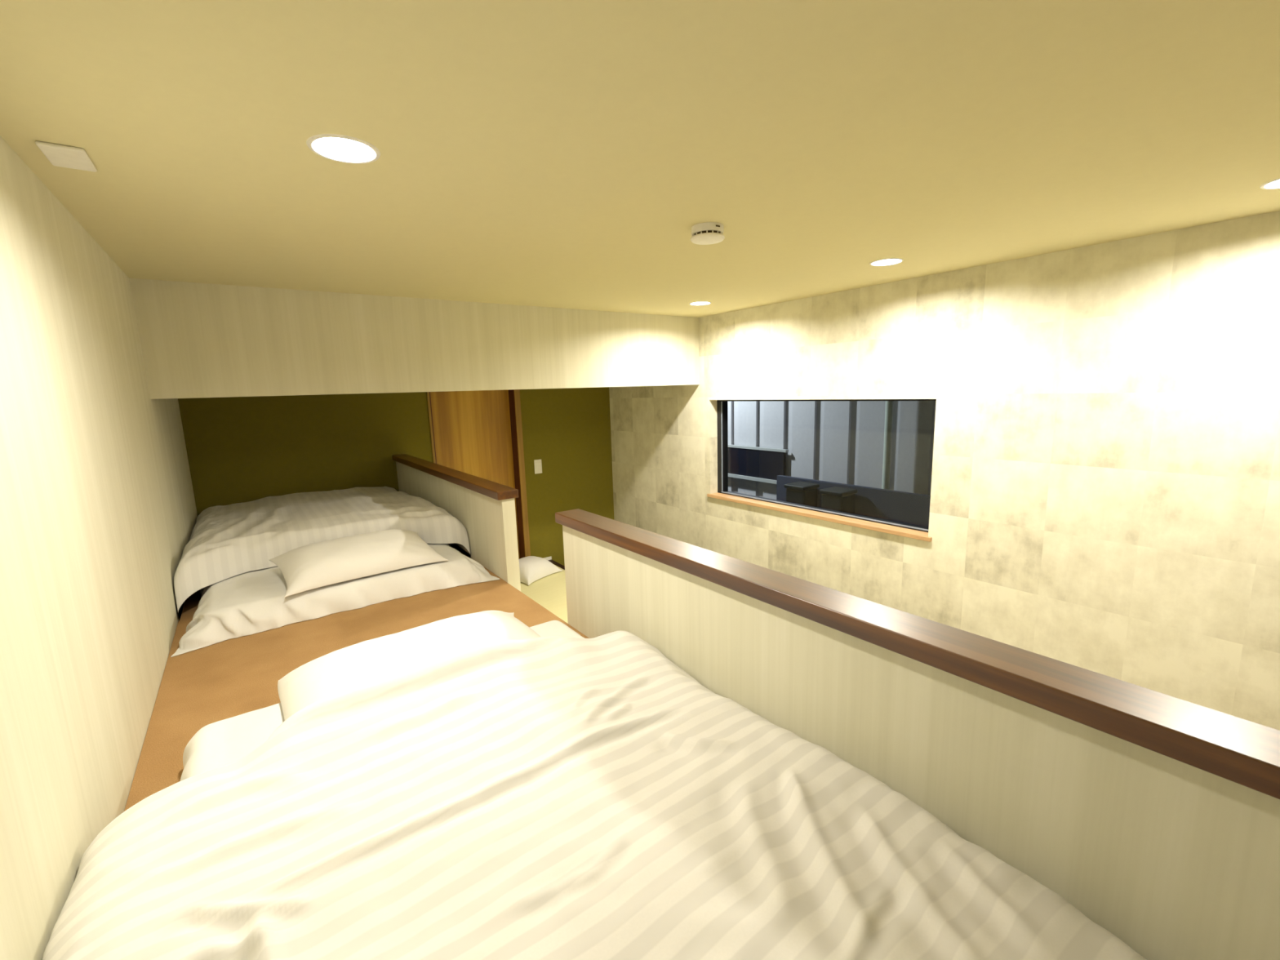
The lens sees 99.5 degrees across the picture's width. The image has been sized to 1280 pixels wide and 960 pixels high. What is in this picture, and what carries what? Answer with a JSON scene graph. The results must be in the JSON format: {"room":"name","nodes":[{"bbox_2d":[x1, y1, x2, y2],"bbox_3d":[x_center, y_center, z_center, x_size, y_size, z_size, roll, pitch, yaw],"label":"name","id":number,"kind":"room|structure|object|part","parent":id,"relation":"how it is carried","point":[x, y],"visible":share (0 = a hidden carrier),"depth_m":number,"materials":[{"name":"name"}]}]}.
{"room":"loft bedroom","nodes":[
{"label":"loft bedroom","id":0,"kind":"room"},
{"bbox_2d":[0,135,197,959],"bbox_3d":[-0.955,0.746,0.839,0.140,2.711,6.975,-9,12,-35],"label":"wall","id":1,"kind":"structure","parent":0,"point":[99,515],"depth_m":1.08,"materials":[{"name":"paint"}]},
{"bbox_3d":[-0.368,0.762,1.173,1.189,0.154,6.535,-9,12,-35],"label":"platform","id":2,"kind":"object","parent":1,"relation":"attached to","visible":0},
{"bbox_2d":[124,543,589,811],"bbox_3d":[-0.370,0.683,1.160,1.188,0.006,6.533,-9,12,-35],"label":"floor","id":3,"kind":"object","parent":2,"relation":"on","point":[201,687],"visible":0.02,"depth_m":1.83,"materials":[{"name":"brown wood"}]},
{"bbox_2d":[170,543,499,657],"bbox_3d":[-1.723,0.363,2.986,1.174,0.103,2.044,-9,12,-35],"label":"mattress","id":4,"kind":"object","parent":3,"relation":"on","point":[253,602],"visible":0.38,"depth_m":2.18,"materials":[{"name":"white fabric"}]},
{"bbox_2d":[173,486,470,619],"bbox_3d":[-1.818,0.267,3.094,1.175,0.259,1.590,-9,12,-35],"label":"duvet","id":5,"kind":"object","parent":4,"relation":"on","point":[225,542],"visible":0.93,"depth_m":2.74,"materials":[{"name":"white fabric"}]},
{"bbox_2d":[269,528,448,597],"bbox_3d":[-1.247,0.325,2.410,0.634,0.125,0.404,-10,12,-39],"label":"pillow","id":6,"kind":"object","parent":4,"relation":"on","point":[310,566],"visible":1,"depth_m":2.31,"materials":[{"name":"white fabric"}]},
{"bbox_2d":[180,620,584,781],"bbox_3d":[-0.084,0.682,0.775,1.018,0.103,2.032,-9,12,-35],"label":"mattress","id":7,"kind":"object","parent":3,"relation":"on","point":[224,742],"visible":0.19,"depth_m":1.24,"materials":[{"name":"white fabric"}]},
{"bbox_2d":[277,610,540,720],"bbox_3d":[-0.566,0.473,1.462,0.688,0.109,0.458,-9,12,-35],"label":"pillow","id":8,"kind":"object","parent":7,"relation":"on","point":[367,661],"visible":0.52,"depth_m":1.38,"materials":[{"name":"white fabric"}]},
{"bbox_2d":[42,631,1146,959],"bbox_3d":[0.034,0.645,0.584,1.175,0.225,1.845,-9,12,-35],"label":"duvet","id":9,"kind":"object","parent":7,"relation":"on","point":[554,797],"visible":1,"depth_m":0.83,"materials":[{"name":"white fabric"}]},
{"bbox_2d":[177,386,613,565],"bbox_3d":[-1.608,0.165,4.447,3.112,2.711,0.300,-9,12,-35],"label":"wall","id":10,"kind":"structure","parent":0,"point":[239,449],"depth_m":3.90,"materials":[{"name":"green paint"}]},
{"bbox_2d":[426,389,530,559],"bbox_3d":[-1.349,-0.185,4.492,0.752,1.970,0.172,-9,12,-35],"label":"door","id":11,"kind":"structure","parent":10,"relation":"in","point":[478,433],"depth_m":4.55,"materials":[{"name":"brown wood"}]},
{"bbox_2d":[533,459,542,474],"bbox_3d":[-0.891,-0.117,4.739,0.070,0.123,0.013,-9,12,-35],"label":"light switch","id":12,"kind":"object","parent":10,"relation":"attached to","point":[537,463],"visible":1,"depth_m":4.73,"materials":[{"name":"white plastic"}]},
{"bbox_2d":[542,555,551,559],"bbox_3d":[-0.876,0.718,4.871,0.175,0.028,0.012,-9,12,-35],"label":"baseboard","id":13,"kind":"structure","parent":10,"relation":"attached to","point":[550,557],"depth_m":4.90,"materials":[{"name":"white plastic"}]},
{"bbox_2d":[547,559,564,569],"bbox_3d":[0.107,1.251,3.720,0.045,0.704,3.135,-9,12,-35],"label":"trim","id":14,"kind":"structure","parent":10,"relation":"attached to","point":[553,562],"depth_m":4.77,"materials":[{"name":"brown wood"}]},
{"bbox_2d":[0,0,1279,317],"bbox_3d":[0.315,-0.847,1.545,3.392,0.120,6.975,-9,12,-35],"label":"ceiling","id":15,"kind":"structure","parent":0,"point":[552,153],"depth_m":1.10,"materials":[{"name":"paint"}]},
{"bbox_2d":[35,141,97,172],"bbox_3d":[-1.177,-0.664,1.114,0.069,0.008,0.122,-9,12,-35],"label":"ceiling plate","id":16,"kind":"object","parent":15,"relation":"attached to","point":[59,155],"visible":1,"depth_m":1.10,"materials":[{"name":"white plastic"}]},
{"bbox_2d":[306,133,380,164],"bbox_3d":[-0.614,-0.702,1.122,0.136,0.037,0.136,-9,12,-35],"label":"recessed light","id":17,"kind":"object","parent":15,"relation":"in","point":[338,148],"visible":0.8,"depth_m":1.14,"materials":[{"name":"white plastic"}]},
{"bbox_2d":[128,278,699,399],"bbox_3d":[-0.862,-0.779,3.205,3.112,0.487,0.160,-9,12,-35],"label":"beam","id":18,"kind":"structure","parent":15,"relation":"attached to","point":[198,340],"depth_m":2.77,"materials":[{"name":"paint"}]},
{"bbox_2d":[688,301,711,305],"bbox_3d":[0.368,-1.098,3.314,0.136,0.037,0.136,-9,12,-35],"label":"recessed light","id":19,"kind":"object","parent":15,"relation":"in","point":[698,303],"visible":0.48,"depth_m":3.36,"materials":[{"name":"white plastic"}]},
{"bbox_2d":[690,222,724,244],"bbox_3d":[0.218,-0.795,1.753,0.110,0.045,0.110,-9,12,-35],"label":"smoke detector","id":20,"kind":"object","parent":15,"relation":"attached to","point":[708,233],"visible":1,"depth_m":1.72,"materials":[{"name":"white plastic"}]},
{"bbox_2d":[869,257,903,266],"bbox_3d":[1.062,-0.956,2.333,0.136,0.037,0.136,-9,12,-35],"label":"recessed light","id":21,"kind":"object","parent":15,"relation":"in","point":[890,261],"visible":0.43,"depth_m":2.37,"materials":[{"name":"white plastic"}]},
{"bbox_2d":[1259,177,1279,189],"bbox_3d":[1.792,-0.835,1.475,0.136,0.037,0.136,-9,12,-35],"label":"recessed light","id":22,"kind":"object","parent":15,"relation":"in","point":[1274,184],"visible":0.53,"depth_m":1.53,"materials":[{"name":"white plastic"}]},
{"bbox_2d":[391,453,1279,959],"bbox_3d":[0.145,1.061,1.594,0.098,1.775,6.535,-9,12,-35],"label":"wall","id":23,"kind":"structure","parent":0,"point":[1153,815],"depth_m":0.86,"materials":[{"name":"paper"}]},
{"bbox_2d":[608,210,1279,730],"bbox_3d":[1.671,0.352,2.716,0.140,2.711,6.975,-9,12,-35],"label":"wall","id":24,"kind":"structure","parent":0,"point":[1105,487],"depth_m":2.32,"materials":[{"name":"paint"}]},
{"bbox_2d":[706,399,936,542],"bbox_3d":[1.061,-0.146,3.458,0.164,0.731,1.678,-9,12,-35],"label":"window","id":25,"kind":"structure","parent":24,"relation":"in","point":[905,530],"depth_m":3.50,"materials":[{"name":"black metal"}]},
{"bbox_3d":[1.056,0.206,3.505,0.124,0.022,1.678,-9,12,-35],"label":"sill","id":26,"kind":"part","parent":25,"relation":"part of","materials":[{"name":"brown wood"}]},
{"bbox_3d":[0.401,1.945,2.010,3.392,0.120,6.975,-9,12,-35],"label":"floor","id":27,"kind":"structure","parent":0,"visible":0},
{"bbox_3d":[-0.362,1.333,3.386,1.118,0.680,3.135,-9,12,-35],"label":"landing","id":28,"kind":"object","parent":27,"relation":"on","visible":0},
{"bbox_2d":[520,564,568,623],"bbox_3d":[-0.368,0.989,3.323,1.117,0.020,3.122,-9,12,-35],"label":"mat","id":29,"kind":"object","parent":28,"relation":"on","point":[549,592],"visible":0.02,"depth_m":4.12,"materials":[{"name":"beige fabric"}]},
{"bbox_2d":[519,555,562,585],"bbox_3d":[-0.931,0.723,4.520,0.400,0.142,0.400,5,11,34],"label":"cushion","id":30,"kind":"object","parent":29,"relation":"on","point":[531,568],"visible":0.68,"depth_m":4.42,"materials":[{"name":"white fabric"}]},
{"label":"outside","id":31,"kind":"structure","parent":0,"visible":0},
{"bbox_3d":[4.317,1.118,7.092,9.000,0.300,14.000,-9,12,-35],"label":"ground","id":32,"kind":"structure","parent":31,"visible":0},
{"bbox_2d":[784,481,819,506],"bbox_3d":[1.736,0.640,5.847,0.270,1.210,0.260,-9,12,-35],"label":"storage bin","id":33,"kind":"object","parent":32,"relation":"on","point":[804,493],"visible":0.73,"depth_m":5.68,"materials":[{"name":"plastic"}]},
{"bbox_3d":[1.718,0.063,5.751,0.270,0.040,0.260,-9,12,-35],"label":"lid","id":34,"kind":"part","parent":33,"relation":"part of","materials":[{"name":"plastic"}]},
{"bbox_2d":[727,400,936,499],"bbox_3d":[1.642,-0.714,6.565,0.395,3.650,6.330,-9,12,-35],"label":"house","id":35,"kind":"structure","parent":32,"relation":"on","point":[887,445],"depth_m":5.92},
{"bbox_3d":[1.414,-0.210,6.838,0.070,0.420,1.080,-9,12,-35],"label":"opening frame","id":36,"kind":"part","parent":35,"relation":"part of","materials":[{"name":"white metal"}]},
{"bbox_2d":[819,486,857,514],"bbox_3d":[1.995,0.691,5.495,0.270,1.210,0.260,-9,12,-35],"label":"storage bin","id":37,"kind":"object","parent":32,"relation":"on","point":[834,498],"visible":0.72,"depth_m":5.33,"materials":[{"name":"plastic"}]},
{"bbox_3d":[1.977,0.114,5.399,0.270,0.040,0.260,-9,12,-35],"label":"lid","id":38,"kind":"part","parent":37,"relation":"part of","materials":[{"name":"plastic"}]},
{"bbox_2d":[776,475,930,527],"bbox_3d":[2.451,0.717,5.191,0.060,1.230,2.850,-9,12,-35],"label":"wall","id":39,"kind":"structure","parent":32,"relation":"on","point":[913,508],"depth_m":5.20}
]}

